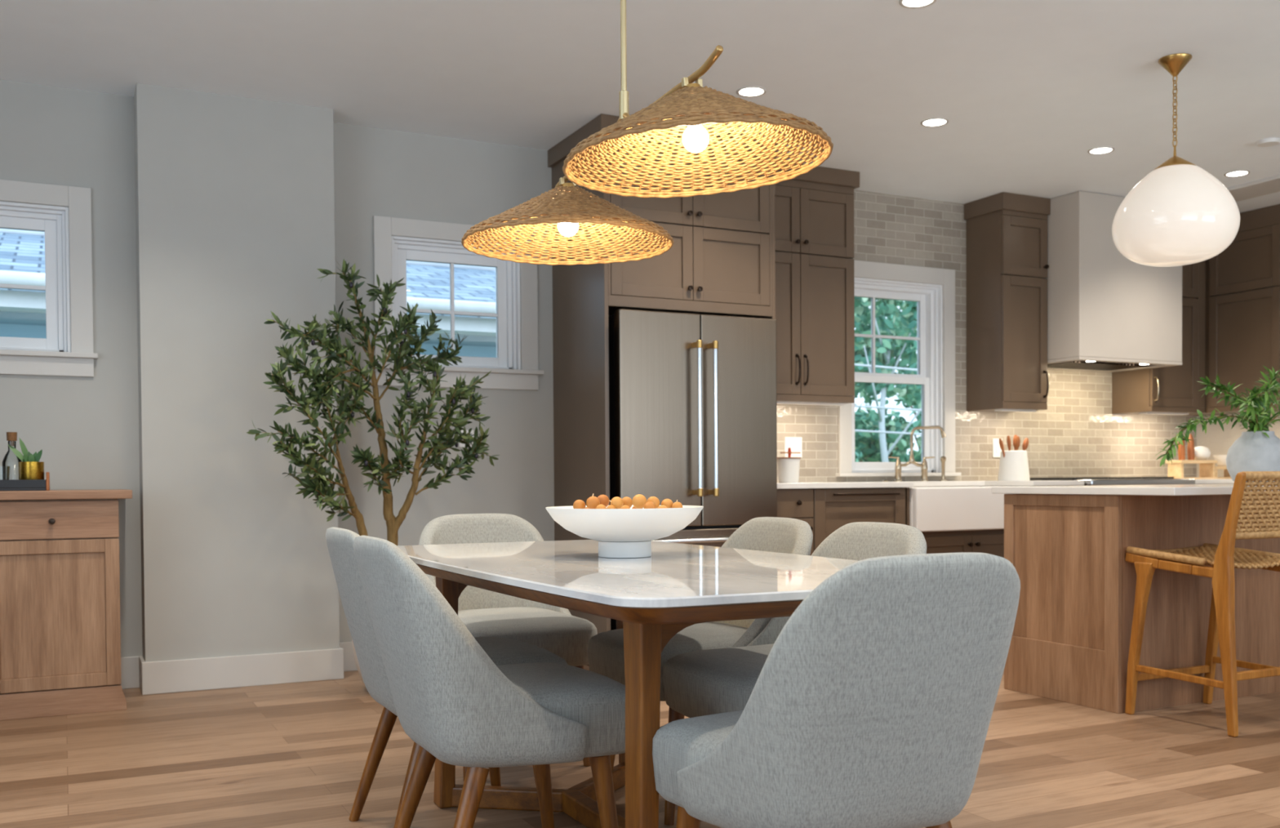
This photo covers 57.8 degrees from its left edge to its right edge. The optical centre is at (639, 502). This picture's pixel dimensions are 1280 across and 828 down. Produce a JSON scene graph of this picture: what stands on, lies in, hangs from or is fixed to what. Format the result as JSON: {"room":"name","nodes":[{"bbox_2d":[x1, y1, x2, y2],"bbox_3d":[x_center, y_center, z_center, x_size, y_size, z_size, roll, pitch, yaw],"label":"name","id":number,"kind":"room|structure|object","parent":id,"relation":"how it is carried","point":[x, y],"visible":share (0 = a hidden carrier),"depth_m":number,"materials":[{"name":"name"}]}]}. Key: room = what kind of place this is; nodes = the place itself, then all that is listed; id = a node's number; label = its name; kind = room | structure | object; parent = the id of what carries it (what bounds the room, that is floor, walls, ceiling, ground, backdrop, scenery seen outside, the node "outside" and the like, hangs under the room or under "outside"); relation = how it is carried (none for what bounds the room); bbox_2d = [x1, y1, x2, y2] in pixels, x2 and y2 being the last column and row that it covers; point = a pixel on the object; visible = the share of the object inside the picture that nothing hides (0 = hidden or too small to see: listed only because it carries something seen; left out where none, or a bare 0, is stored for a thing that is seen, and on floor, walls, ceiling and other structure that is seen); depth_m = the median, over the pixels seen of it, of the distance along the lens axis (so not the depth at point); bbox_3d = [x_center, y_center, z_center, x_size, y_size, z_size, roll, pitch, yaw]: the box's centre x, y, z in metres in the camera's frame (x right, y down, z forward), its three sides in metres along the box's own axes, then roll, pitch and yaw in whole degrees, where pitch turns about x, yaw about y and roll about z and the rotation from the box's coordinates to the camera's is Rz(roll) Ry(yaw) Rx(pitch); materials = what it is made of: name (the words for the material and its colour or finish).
{"room":"dining room","nodes":[
{"label":"dining room","id":0,"kind":"room"},
{"bbox_2d":[133,83,339,662],"bbox_3d":[-1.899,-0.511,5.499,0.867,2.740,0.208,-1,1,-26],"label":"wall","id":1,"kind":"structure","parent":0,"point":[235,209],"depth_m":5.38,"materials":[{"name":"paint"}]},
{"bbox_2d":[120,641,357,694],"bbox_3d":[-2.652,0.798,5.137,5.000,0.147,0.225,-1,1,-26],"label":"baseboard","id":2,"kind":"structure","parent":1,"relation":"attached to","point":[157,677],"depth_m":5.40,"materials":[{"name":"white paint"}]},
{"bbox_2d":[0,80,1196,657],"bbox_3d":[-0.441,-0.539,6.429,10.450,2.740,0.160,-1,1,-26],"label":"wall","id":3,"kind":"structure","parent":0,"point":[86,428],"depth_m":5.97,"materials":[{"name":"paint"}]},
{"bbox_2d":[0,179,97,377],"bbox_3d":[-2.924,-0.996,5.153,0.922,0.857,0.190,-1,1,-26],"label":"window","id":4,"kind":"structure","parent":3,"relation":"in","point":[67,349],"depth_m":5.26,"materials":[{"name":"white paint"}]},
{"bbox_2d":[373,215,543,390],"bbox_3d":[-0.975,-1.027,6.122,0.925,0.855,0.190,-1,1,-26],"label":"window","id":5,"kind":"structure","parent":3,"relation":"in","point":[515,365],"depth_m":6.14,"materials":[{"name":"white paint"}]},
{"bbox_2d":[458,430,473,447],"bbox_3d":[-0.912,-0.335,6.103,0.080,0.090,0.010,-1,1,-26],"label":"wall plate","id":6,"kind":"object","parent":3,"relation":"attached to","point":[460,445],"visible":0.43,"depth_m":6.10,"materials":[{"name":"white plastic"}]},
{"bbox_2d":[784,436,801,457],"bbox_3d":[0.929,-0.331,7.019,0.122,0.126,0.010,-1,1,-26],"label":"wall plate","id":7,"kind":"object","parent":3,"relation":"attached to","point":[794,442],"visible":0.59,"depth_m":7.02,"materials":[{"name":"white plastic"}]},
{"bbox_2d":[774,162,859,405],"bbox_3d":[0.856,-1.246,6.764,0.792,1.355,0.372,-1,1,-26],"label":"upper cabinet","id":8,"kind":"object","parent":3,"relation":"attached to","point":[814,210],"visible":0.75,"depth_m":6.68,"materials":[{"name":"beige paint"}]},
{"bbox_2d":[835,260,960,476],"bbox_3d":[1.614,-0.835,7.413,0.965,1.339,0.190,-1,1,-26],"label":"window","id":9,"kind":"structure","parent":3,"relation":"in","point":[935,304],"depth_m":7.52,"materials":[{"name":"white paint"}]},
{"bbox_2d":[992,438,1002,457],"bbox_3d":[2.387,-0.362,7.744,0.080,0.125,0.010,-1,1,-26],"label":"wall plate","id":10,"kind":"object","parent":3,"relation":"attached to","point":[997,451],"visible":0.76,"depth_m":7.74,"materials":[{"name":"white plastic"}]},
{"bbox_2d":[964,191,1050,412],"bbox_3d":[2.385,-1.268,7.524,0.403,1.363,0.372,-1,1,-26],"label":"upper cabinet","id":11,"kind":"object","parent":3,"relation":"attached to","point":[1007,266],"visible":1,"depth_m":7.42,"materials":[{"name":"beige paint"}]},
{"bbox_2d":[1044,191,1182,372],"bbox_3d":[3.034,-1.431,7.724,0.937,1.051,0.589,-1,1,-26],"label":"range hood","id":12,"kind":"object","parent":3,"relation":"attached to","point":[1108,311],"visible":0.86,"depth_m":7.40,"materials":[{"name":"paint"}]},
{"bbox_2d":[1111,260,1205,415],"bbox_3d":[3.663,-1.292,8.160,0.538,1.354,0.372,-1,1,-26],"label":"upper cabinet","id":13,"kind":"object","parent":3,"relation":"attached to","point":[1172,389],"visible":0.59,"depth_m":8.08,"materials":[{"name":"beige paint"}]},
{"bbox_2d":[0,0,1279,213],"bbox_3d":[1.440,-1.895,2.600,10.450,0.100,8.730,-1,1,-26],"label":"ceiling","id":14,"kind":"structure","parent":0,"point":[1024,89],"depth_m":5.02,"materials":[{"name":"paint"}]},
{"bbox_2d":[461,0,833,265],"bbox_3d":[-0.042,-1.282,2.948,0.636,1.117,1.403,-1,1,-26],"label":"chandelier","id":15,"kind":"object","parent":14,"relation":"hanging from","point":[690,108],"visible":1,"depth_m":2.81,"materials":[{"name":"brown wicker"}]},
{"bbox_2d":[736,86,766,97],"bbox_3d":[0.514,-1.892,5.351,0.138,0.004,0.138,-1,1,-26],"label":"recessed light","id":16,"kind":"object","parent":14,"relation":"in","point":[748,91],"visible":1,"depth_m":5.35,"materials":[{"name":"white paint"}]},
{"bbox_2d":[898,0,936,8],"bbox_3d":[1.039,-1.875,4.339,0.138,0.004,0.138,-1,1,-26],"label":"recessed light","id":17,"kind":"object","parent":14,"relation":"in","point":[904,3],"visible":1,"depth_m":4.37,"materials":[{"name":"white paint"}]},
{"bbox_2d":[920,117,948,126],"bbox_3d":[1.481,-1.908,5.832,0.138,0.004,0.138,-1,1,-26],"label":"recessed light","id":18,"kind":"object","parent":14,"relation":"in","point":[937,122],"visible":1,"depth_m":5.82,"materials":[{"name":"white paint"}]},
{"bbox_2d":[1087,146,1114,154],"bbox_3d":[2.526,-1.925,6.357,0.138,0.004,0.138,-1,1,-26],"label":"recessed light","id":19,"kind":"object","parent":14,"relation":"in","point":[1100,150],"visible":1,"depth_m":6.36,"materials":[{"name":"white paint"}]},
{"bbox_2d":[1111,53,1239,266],"bbox_3d":[2.293,-1.460,4.976,0.501,0.875,0.501,-1,1,-26],"label":"globe pendant","id":20,"kind":"object","parent":14,"relation":"hanging from","point":[1180,214],"visible":1,"depth_m":4.82,"materials":[{"name":"white glass"}]},
{"bbox_2d":[1223,170,1250,177],"bbox_3d":[3.531,-1.942,6.862,0.138,0.004,0.138,-1,1,-26],"label":"recessed light","id":21,"kind":"object","parent":14,"relation":"in","point":[1236,173],"visible":1,"depth_m":6.86,"materials":[{"name":"white paint"}]},
{"bbox_2d":[1226,174,1279,201],"bbox_3d":[4.268,-1.927,6.302,0.310,0.022,3.540,-1,1,-26],"label":"trim","id":22,"kind":"structure","parent":14,"relation":"attached to","point":[1271,184],"depth_m":7.15,"materials":[{"name":"white paint"}]},
{"bbox_2d":[1257,137,1279,146],"bbox_3d":[3.355,-1.918,6.194,0.110,0.021,0.110,-1,1,-26],"label":"smoke detector","id":23,"kind":"object","parent":14,"relation":"attached to","point":[1268,142],"visible":1,"depth_m":6.17,"materials":[{"name":"white plastic"}]},
{"bbox_2d":[0,664,1279,827],"bbox_3d":[1.459,0.945,2.658,10.450,0.100,8.730,-1,1,-26],"label":"floor","id":24,"kind":"structure","parent":0,"point":[291,754],"depth_m":3.85,"materials":[{"name":"brown wood"}]},
{"bbox_2d":[0,488,132,719],"bbox_3d":[-2.995,0.419,4.746,1.670,0.925,0.572,-1,1,-26],"label":"sideboard","id":25,"kind":"object","parent":24,"relation":"on","point":[60,624],"visible":1,"depth_m":4.77,"materials":[{"name":"brown wood"}]},
{"bbox_2d":[0,471,49,490],"bbox_3d":[-2.800,-0.084,4.772,0.662,0.078,0.240,-1,1,-26],"label":"serving tray","id":26,"kind":"object","parent":25,"relation":"on","point":[13,484],"visible":1,"depth_m":4.78,"materials":[{"name":"black paint"}]},
{"bbox_2d":[6,466,9,479],"bbox_3d":[-2.637,-0.104,4.780,0.076,0.090,0.072,-1,1,-26],"label":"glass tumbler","id":27,"kind":"object","parent":26,"relation":"on","point":[8,467],"visible":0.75,"depth_m":4.79,"materials":[{"name":"clear glass"}]},
{"bbox_2d":[1,431,22,479],"bbox_3d":[-2.632,-0.177,4.865,0.076,0.233,0.076,-1,1,-26],"label":"glass bottle","id":28,"kind":"object","parent":26,"relation":"on","point":[11,437],"visible":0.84,"depth_m":4.85,"materials":[{"name":"clear glass"}]},
{"bbox_2d":[8,438,44,479],"bbox_3d":[-2.572,-0.167,4.861,0.135,0.211,0.092,-1,1,-26],"label":"potted plant","id":29,"kind":"object","parent":26,"relation":"on","point":[30,468],"visible":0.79,"depth_m":4.85,"materials":[{"name":"green plant"}]},
{"bbox_2d":[246,258,499,691],"bbox_3d":[-1.167,-0.097,5.178,1.226,1.916,0.496,-1,1,-39],"label":"tree","id":30,"kind":"object","parent":24,"relation":"on","point":[322,393],"visible":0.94,"depth_m":5.14,"materials":[{"name":"green plant"}]},
{"bbox_2d":[325,526,568,827],"bbox_3d":[-0.533,0.482,3.174,0.607,0.840,0.516,-1,1,-26],"label":"dining chair","id":31,"kind":"object","parent":24,"relation":"on","point":[340,541],"visible":0.4,"depth_m":3.06,"materials":[{"name":"fabric"}]},
{"bbox_2d":[353,535,625,827],"bbox_3d":[-0.336,0.490,2.688,0.607,0.840,0.516,-1,1,-26],"label":"dining chair","id":32,"kind":"object","parent":24,"relation":"on","point":[461,708],"visible":0.98,"depth_m":2.48,"materials":[{"name":"fabric"}]},
{"bbox_2d":[418,513,597,781],"bbox_3d":[-0.462,0.465,3.980,0.516,0.840,0.607,-1,1,-26],"label":"dining chair","id":33,"kind":"object","parent":24,"relation":"on","point":[484,612],"visible":0.38,"depth_m":4.02,"materials":[{"name":"fabric"}]},
{"bbox_2d":[396,539,858,827],"bbox_3d":[-0.028,0.521,2.961,0.918,0.755,1.832,-1,1,-26],"label":"dining table","id":34,"kind":"object","parent":24,"relation":"on","point":[652,598],"visible":0.72,"depth_m":2.40,"materials":[{"name":"stone"}]},
{"bbox_2d":[545,504,703,557],"bbox_3d":[-0.040,0.076,3.037,0.412,0.129,0.412,-1,1,-26],"label":"pedestal bowl","id":35,"kind":"object","parent":34,"relation":"on","point":[630,532],"visible":0.98,"depth_m":2.90,"materials":[{"name":"white ceramic"}]},
{"bbox_2d":[573,499,585,508],"bbox_3d":[-0.155,0.009,2.970,0.032,0.032,0.032,1,2,43],"label":"fruit","id":36,"kind":"object","parent":35,"relation":"in","point":[579,504],"visible":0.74,"depth_m":2.96,"materials":[{"name":"orange food"}]},
{"bbox_2d":[586,493,599,508],"bbox_3d":[-0.119,-0.001,2.950,0.035,0.042,0.035,1,2,40],"label":"fruit","id":37,"kind":"object","parent":35,"relation":"in","point":[592,502],"visible":0.89,"depth_m":2.94,"materials":[{"name":"orange food"}]},
{"bbox_2d":[595,503,606,508],"bbox_3d":[-0.097,0.019,2.900,0.028,0.028,0.028,0,1,23],"label":"fruit","id":38,"kind":"object","parent":35,"relation":"in","point":[599,506],"visible":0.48,"depth_m":2.89,"materials":[{"name":"orange food"}]},
{"bbox_2d":[597,494,609,506],"bbox_3d":[-0.097,-0.003,3.030,0.035,0.035,0.034,-1,1,-11],"label":"fruit","id":39,"kind":"object","parent":35,"relation":"in","point":[604,500],"visible":0.63,"depth_m":3.02,"materials":[{"name":"orange food"}]},
{"bbox_2d":[606,504,616,508],"bbox_3d":[-0.073,0.020,2.950,0.026,0.027,0.027,-1,1,-38],"label":"fruit","id":40,"kind":"object","parent":35,"relation":"in","point":[611,506],"visible":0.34,"depth_m":2.94,"materials":[{"name":"orange food"}]},
{"bbox_2d":[609,496,623,508],"bbox_3d":[-0.059,0.002,2.960,0.033,0.033,0.033,0,1,13],"label":"fruit","id":41,"kind":"object","parent":35,"relation":"in","point":[616,501],"visible":0.92,"depth_m":2.95,"materials":[{"name":"orange food"}]},
{"bbox_2d":[620,505,630,508],"bbox_3d":[-0.037,0.021,2.890,0.029,0.029,0.029,-1,1,-35],"label":"fruit","id":42,"kind":"object","parent":35,"relation":"in","point":[623,506],"visible":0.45,"depth_m":2.88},
{"bbox_2d":[622,496,632,506],"bbox_3d":[-0.035,0.001,3.000,0.031,0.031,0.031,-1,2,-41],"label":"fruit","id":43,"kind":"object","parent":35,"relation":"in","point":[627,500],"visible":0.65,"depth_m":2.99,"materials":[{"name":"orange food"}]},
{"bbox_2d":[631,493,646,508],"bbox_3d":[-0.002,-0.002,2.950,0.037,0.037,0.037,-1,1,-25],"label":"fruit","id":44,"kind":"object","parent":35,"relation":"in","point":[638,500],"visible":0.91,"depth_m":2.94,"materials":[{"name":"orange food"}]},
{"bbox_2d":[643,501,656,508],"bbox_3d":[0.025,0.014,2.900,0.031,0.031,0.031,-1,2,-44],"label":"fruit","id":45,"kind":"object","parent":35,"relation":"in","point":[649,504],"visible":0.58,"depth_m":2.89,"materials":[{"name":"orange food"}]},
{"bbox_2d":[646,496,659,508],"bbox_3d":[0.034,0.002,2.990,0.034,0.035,0.034,-1,1,-11],"label":"fruit","id":46,"kind":"object","parent":35,"relation":"in","point":[655,500],"visible":0.54,"depth_m":2.98,"materials":[{"name":"orange food"}]},
{"bbox_2d":[657,504,666,508],"bbox_3d":[0.057,0.022,2.920,0.029,0.030,0.029,0,1,17],"label":"fruit","id":47,"kind":"object","parent":35,"relation":"in","point":[662,505],"visible":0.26,"depth_m":2.91,"materials":[{"name":"orange food"}]},
{"bbox_2d":[661,498,673,507],"bbox_3d":[0.070,0.007,3.000,0.032,0.032,0.032,-1,1,-16],"label":"fruit","id":48,"kind":"object","parent":35,"relation":"in","point":[668,503],"visible":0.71,"depth_m":2.99,"materials":[{"name":"orange food"}]},
{"bbox_2d":[671,499,682,507],"bbox_3d":[0.096,0.010,2.980,0.028,0.033,0.028,-1,2,-43],"label":"fruit","id":49,"kind":"object","parent":35,"relation":"in","point":[676,504],"visible":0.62,"depth_m":2.97,"materials":[{"name":"orange food"}]},
{"bbox_2d":[547,113,777,666],"bbox_3d":[0.122,-0.538,6.225,1.022,2.739,0.705,-1,1,-26],"label":"tall cabinet","id":50,"kind":"object","parent":24,"relation":"on","point":[720,260],"visible":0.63,"depth_m":5.97,"materials":[{"name":"beige paint"}]},
{"bbox_2d":[608,308,777,630],"bbox_3d":[0.174,-0.063,6.180,0.912,1.790,0.789,-1,1,-26],"label":"refrigerator","id":51,"kind":"object","parent":24,"relation":"on","point":[693,406],"visible":0.59,"depth_m":5.87,"materials":[{"name":"metal"}]},
{"bbox_2d":[587,516,813,825],"bbox_3d":[0.181,0.471,3.495,0.607,0.840,0.516,-1,1,-26],"label":"dining chair","id":52,"kind":"object","parent":24,"relation":"on","point":[606,656],"visible":0.15,"depth_m":3.43,"materials":[{"name":"fabric"}]},
{"bbox_2d":[662,521,926,717],"bbox_3d":[0.405,0.479,3.034,0.607,0.840,0.516,-1,1,-26],"label":"dining chair","id":53,"kind":"object","parent":24,"relation":"on","point":[700,682],"visible":0.2,"depth_m":3.00,"materials":[{"name":"fabric"}]},
{"bbox_2d":[777,488,813,555],"bbox_3d":[0.698,0.372,6.550,0.266,0.898,0.663,-1,1,-26],"label":"base cabinet","id":54,"kind":"object","parent":24,"relation":"on","point":[797,503],"visible":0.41,"depth_m":6.29,"materials":[{"name":"beige paint"}]},
{"bbox_2d":[652,551,1020,827],"bbox_3d":[0.343,0.497,2.121,0.516,0.840,0.607,-1,1,-26],"label":"dining chair","id":55,"kind":"object","parent":24,"relation":"on","point":[872,705],"visible":1,"depth_m":1.89,"materials":[{"name":"fabric"}]},
{"bbox_2d":[811,487,905,551],"bbox_3d":[1.108,0.365,6.750,0.640,0.898,0.670,-1,1,-26],"label":"dishwasher","id":56,"kind":"object","parent":24,"relation":"on","point":[833,508],"visible":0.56,"depth_m":6.46,"materials":[{"name":"beige paint"}]},
{"bbox_2d":[904,485,1004,557],"bbox_3d":[1.824,0.353,7.110,0.954,0.898,0.663,-1,1,-26],"label":"base cabinet","id":57,"kind":"object","parent":24,"relation":"on","point":[991,541],"visible":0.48,"depth_m":6.81,"materials":[{"name":"beige paint"}]},
{"bbox_2d":[777,480,1084,488],"bbox_3d":[1.593,-0.108,6.990,2.276,0.031,0.659,-1,1,-26],"label":"countertop","id":58,"kind":"structure","parent":57,"relation":"on","point":[1031,482],"depth_m":7.03,"materials":[{"name":"white stone"}]},
{"bbox_2d":[777,447,800,482],"bbox_3d":[0.831,-0.207,6.498,0.140,0.196,0.140,-1,1,-26],"label":"canister","id":59,"kind":"object","parent":58,"relation":"on","point":[788,467],"visible":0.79,"depth_m":6.45,"materials":[{"name":"white ceramic"}]},
{"bbox_2d":[888,425,946,481],"bbox_3d":[1.722,-0.305,7.260,0.417,0.349,0.072,-1,1,-21],"label":"bridge faucet","id":60,"kind":"object","parent":58,"relation":"on","point":[923,465],"visible":1,"depth_m":7.25,"materials":[{"name":"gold metal"}]},
{"bbox_2d":[939,456,946,480],"bbox_3d":[1.924,-0.213,7.366,0.048,0.159,0.048,-1,1,-26],"label":"sprayer","id":61,"kind":"object","parent":58,"relation":"on","point":[943,459],"visible":0.94,"depth_m":7.36,"materials":[{"name":"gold metal"}]},
{"bbox_2d":[909,485,1022,531],"bbox_3d":[1.876,0.033,6.997,0.912,0.252,0.465,-1,1,-26],"label":"farmhouse sink","id":62,"kind":"object","parent":58,"relation":"in","point":[931,508],"visible":0.41,"depth_m":6.71,"materials":[{"name":"white ceramic"}]},
{"bbox_2d":[997,450,1030,480],"bbox_3d":[2.398,-0.234,7.445,0.196,0.192,0.196,-1,1,-26],"label":"utensil crock","id":63,"kind":"object","parent":58,"relation":"on","point":[1014,466],"visible":0.98,"depth_m":7.37,"materials":[{"name":"white ceramic"}]},
{"bbox_2d":[999,438,1004,457],"bbox_3d":[2.331,-0.279,7.411,0.097,0.256,0.025,-1,1,-26],"label":"wooden utensil","id":64,"kind":"object","parent":63,"relation":"in","point":[1001,442],"visible":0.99,"depth_m":7.39,"materials":[{"name":"brown wood"}]},
{"bbox_2d":[1006,435,1011,450],"bbox_3d":[2.372,-0.290,7.441,0.043,0.273,0.026,-1,1,-26],"label":"wooden utensil","id":65,"kind":"object","parent":63,"relation":"in","point":[1008,439],"visible":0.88,"depth_m":7.43,"materials":[{"name":"brown wood"}]},
{"bbox_2d":[1013,434,1017,450],"bbox_3d":[2.414,-0.295,7.478,0.056,0.281,0.030,-2,2,-45],"label":"wooden utensil","id":66,"kind":"object","parent":63,"relation":"in","point":[1015,435],"visible":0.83,"depth_m":7.48,"materials":[{"name":"brown wood"}]},
{"bbox_2d":[1014,435,1020,450],"bbox_3d":[2.419,-0.289,7.442,0.038,0.270,0.036,-1,1,-26],"label":"wooden utensil","id":67,"kind":"object","parent":63,"relation":"in","point":[1017,441],"visible":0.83,"depth_m":7.43,"materials":[{"name":"brown wood"}]},
{"bbox_2d":[1022,437,1028,450],"bbox_3d":[2.463,-0.284,7.476,0.096,0.261,0.036,-1,1,-26],"label":"wooden utensil","id":68,"kind":"object","parent":63,"relation":"in","point":[1025,442],"visible":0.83,"depth_m":7.47,"materials":[{"name":"brown wood"}]},
{"bbox_2d":[1029,476,1195,485],"bbox_3d":[3.068,0.309,7.662,0.938,0.948,0.724,-1,1,-26],"label":"range","id":69,"kind":"object","parent":24,"relation":"on","point":[1089,481],"visible":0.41,"depth_m":7.39,"materials":[{"name":"metal"}]},
{"bbox_2d":[1004,493,1279,713],"bbox_3d":[2.748,0.391,5.427,2.160,0.879,0.633,-1,1,-26],"label":"kitchen island","id":70,"kind":"object","parent":24,"relation":"on","point":[1070,640],"visible":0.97,"depth_m":4.87,"materials":[{"name":"brown wood"}]},
{"bbox_2d":[991,483,1279,495],"bbox_3d":[2.807,-0.065,5.319,2.235,0.031,0.965,-1,1,-26],"label":"island countertop","id":71,"kind":"structure","parent":70,"relation":"on","point":[1164,489],"depth_m":4.71,"materials":[{"name":"white stone"}]},
{"bbox_2d":[1226,431,1279,481],"bbox_3d":[2.765,-0.196,5.192,0.256,0.238,0.256,-1,1,-26],"label":"vase","id":72,"kind":"object","parent":71,"relation":"on","point":[1251,451],"visible":0.69,"depth_m":5.11,"materials":[{"name":"white ceramic"}]},
{"bbox_2d":[1156,364,1279,466],"bbox_3d":[2.787,-0.445,5.177,1.011,0.572,0.498,-1,1,-26],"label":"branches","id":73,"kind":"object","parent":72,"relation":"in","point":[1259,420],"visible":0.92,"depth_m":5.12,"materials":[{"name":"green plant"}]},
{"bbox_2d":[1124,471,1279,737],"bbox_3d":[2.279,0.366,4.537,0.492,0.970,0.544,-1,1,-26],"label":"counter stool","id":74,"kind":"object","parent":24,"relation":"on","point":[1224,557],"visible":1,"depth_m":4.33,"materials":[{"name":"brown wood"}]},
{"bbox_3d":[3.880,0.319,8.133,0.919,0.898,0.663,-1,1,-26],"label":"base cabinet","id":75,"kind":"object","parent":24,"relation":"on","visible":0},
{"bbox_2d":[1195,478,1234,484],"bbox_3d":[3.875,-0.146,8.124,0.921,0.031,0.659,-1,1,-26],"label":"countertop","id":76,"kind":"structure","parent":75,"relation":"on","point":[1223,480],"depth_m":7.73,"materials":[{"name":"white stone"}]},
{"bbox_2d":[1165,459,1217,479],"bbox_3d":[3.847,-0.227,8.093,0.370,0.132,0.130,-1,1,-26],"label":"wooden riser","id":77,"kind":"object","parent":76,"relation":"on","point":[1206,467],"visible":0.88,"depth_m":8.05,"materials":[{"name":"brown wood"}]},
{"bbox_2d":[1177,436,1185,459],"bbox_3d":[3.755,-0.383,8.044,0.049,0.186,0.051,-1,1,-26],"label":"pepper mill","id":78,"kind":"object","parent":77,"relation":"on","point":[1181,449],"visible":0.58,"depth_m":8.03,"materials":[{"name":"wood"}]},
{"bbox_2d":[1186,433,1194,459],"bbox_3d":[3.840,-0.384,8.086,0.049,0.186,0.051,-1,1,-26],"label":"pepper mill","id":79,"kind":"object","parent":77,"relation":"on","point":[1190,448],"visible":0.86,"depth_m":8.07,"materials":[{"name":"wood"}]},
{"bbox_2d":[1194,445,1210,459],"bbox_3d":[3.926,-0.343,8.130,0.132,0.098,0.132,-1,1,-26],"label":"jar","id":80,"kind":"object","parent":77,"relation":"on","point":[1200,452],"visible":0.78,"depth_m":8.08,"materials":[{"name":"white ceramic"}]},
{"bbox_2d":[1215,466,1231,479],"bbox_3d":[4.140,-0.212,8.273,0.285,0.090,0.130,-1,1,-26],"label":"wooden riser","id":81,"kind":"object","parent":76,"relation":"on","point":[1226,474],"visible":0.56,"depth_m":8.20,"materials":[{"name":"brown wood"}]},
{"bbox_2d":[1213,454,1226,466],"bbox_3d":[4.182,-0.297,8.292,0.160,0.080,0.160,-1,1,-26],"label":"bowl","id":82,"kind":"object","parent":81,"relation":"on","point":[1221,459],"visible":0.44,"depth_m":8.25,"materials":[{"name":"white ceramic"}]},
{"bbox_3d":[6.105,-0.550,4.832,0.150,2.740,8.530,-1,1,-26],"label":"wall","id":83,"kind":"structure","parent":0,"visible":0},
{"bbox_2d":[1166,204,1279,416],"bbox_3d":[4.294,-1.296,7.883,0.351,1.343,1.429,-1,1,-26],"label":"upper cabinet","id":84,"kind":"object","parent":83,"relation":"attached to","point":[1242,302],"visible":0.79,"depth_m":7.88,"materials":[{"name":"beige paint"}]},
{"bbox_2d":[1196,411,1279,477],"bbox_3d":[4.577,-0.391,7.733,0.008,0.465,1.980,-1,1,-26],"label":"backsplash","id":85,"kind":"structure","parent":83,"relation":"attached to","point":[1219,442],"depth_m":8.44,"materials":[{"name":"tile"}]},
{"label":"outside","id":86,"kind":"structure","parent":0,"visible":0},
{"bbox_3d":[-5.752,0.857,34.060,60.000,0.100,53.920,-1,1,-26],"label":"ground","id":87,"kind":"structure","parent":86,"visible":0},
{"bbox_2d":[0,228,496,357],"bbox_3d":[-7.642,-0.666,10.406,14.400,3.927,6.542,-1,1,-26],"label":"house","id":88,"kind":"structure","parent":87,"relation":"on","point":[22,252],"depth_m":9.99,"materials":[{"name":"blue"}]},
{"bbox_2d":[854,435,863,462],"bbox_3d":[1.472,-0.047,12.608,2.388,2.482,1.315,-1,1,-32],"label":"shrub","id":89,"kind":"object","parent":87,"relation":"on","point":[855,447],"visible":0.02,"depth_m":12.63,"materials":[{"name":"green plant"}]},
{"bbox_2d":[854,297,921,462],"bbox_3d":[3.020,-1.580,13.685,2.146,5.488,2.034,1,1,37],"label":"tree","id":90,"kind":"object","parent":87,"relation":"on","point":[886,351],"visible":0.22,"depth_m":13.96,"materials":[{"name":"green plant"}]},
{"bbox_2d":[854,299,921,462],"bbox_3d":[3.885,-1.061,17.113,3.964,4.320,2.452,-1,1,-26],"label":"tree","id":91,"kind":"object","parent":87,"relation":"on","point":[868,443],"visible":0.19,"depth_m":16.61,"materials":[{"name":"green plant"}]},
{"bbox_2d":[854,363,921,435],"bbox_3d":[4.427,-0.824,12.465,7.050,4.000,0.100,-1,1,-26],"label":"power line","id":92,"kind":"object","parent":87,"relation":"on","point":[855,364],"visible":0.1,"depth_m":11.47,"materials":[{"name":"white"}]},
{"bbox_2d":[855,307,921,462],"bbox_3d":[5.789,-1.572,22.623,5.430,5.090,2.744,-1,1,-23],"label":"tree","id":93,"kind":"object","parent":87,"relation":"on","point":[918,422],"visible":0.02,"depth_m":22.04,"materials":[{"name":"green plant"}]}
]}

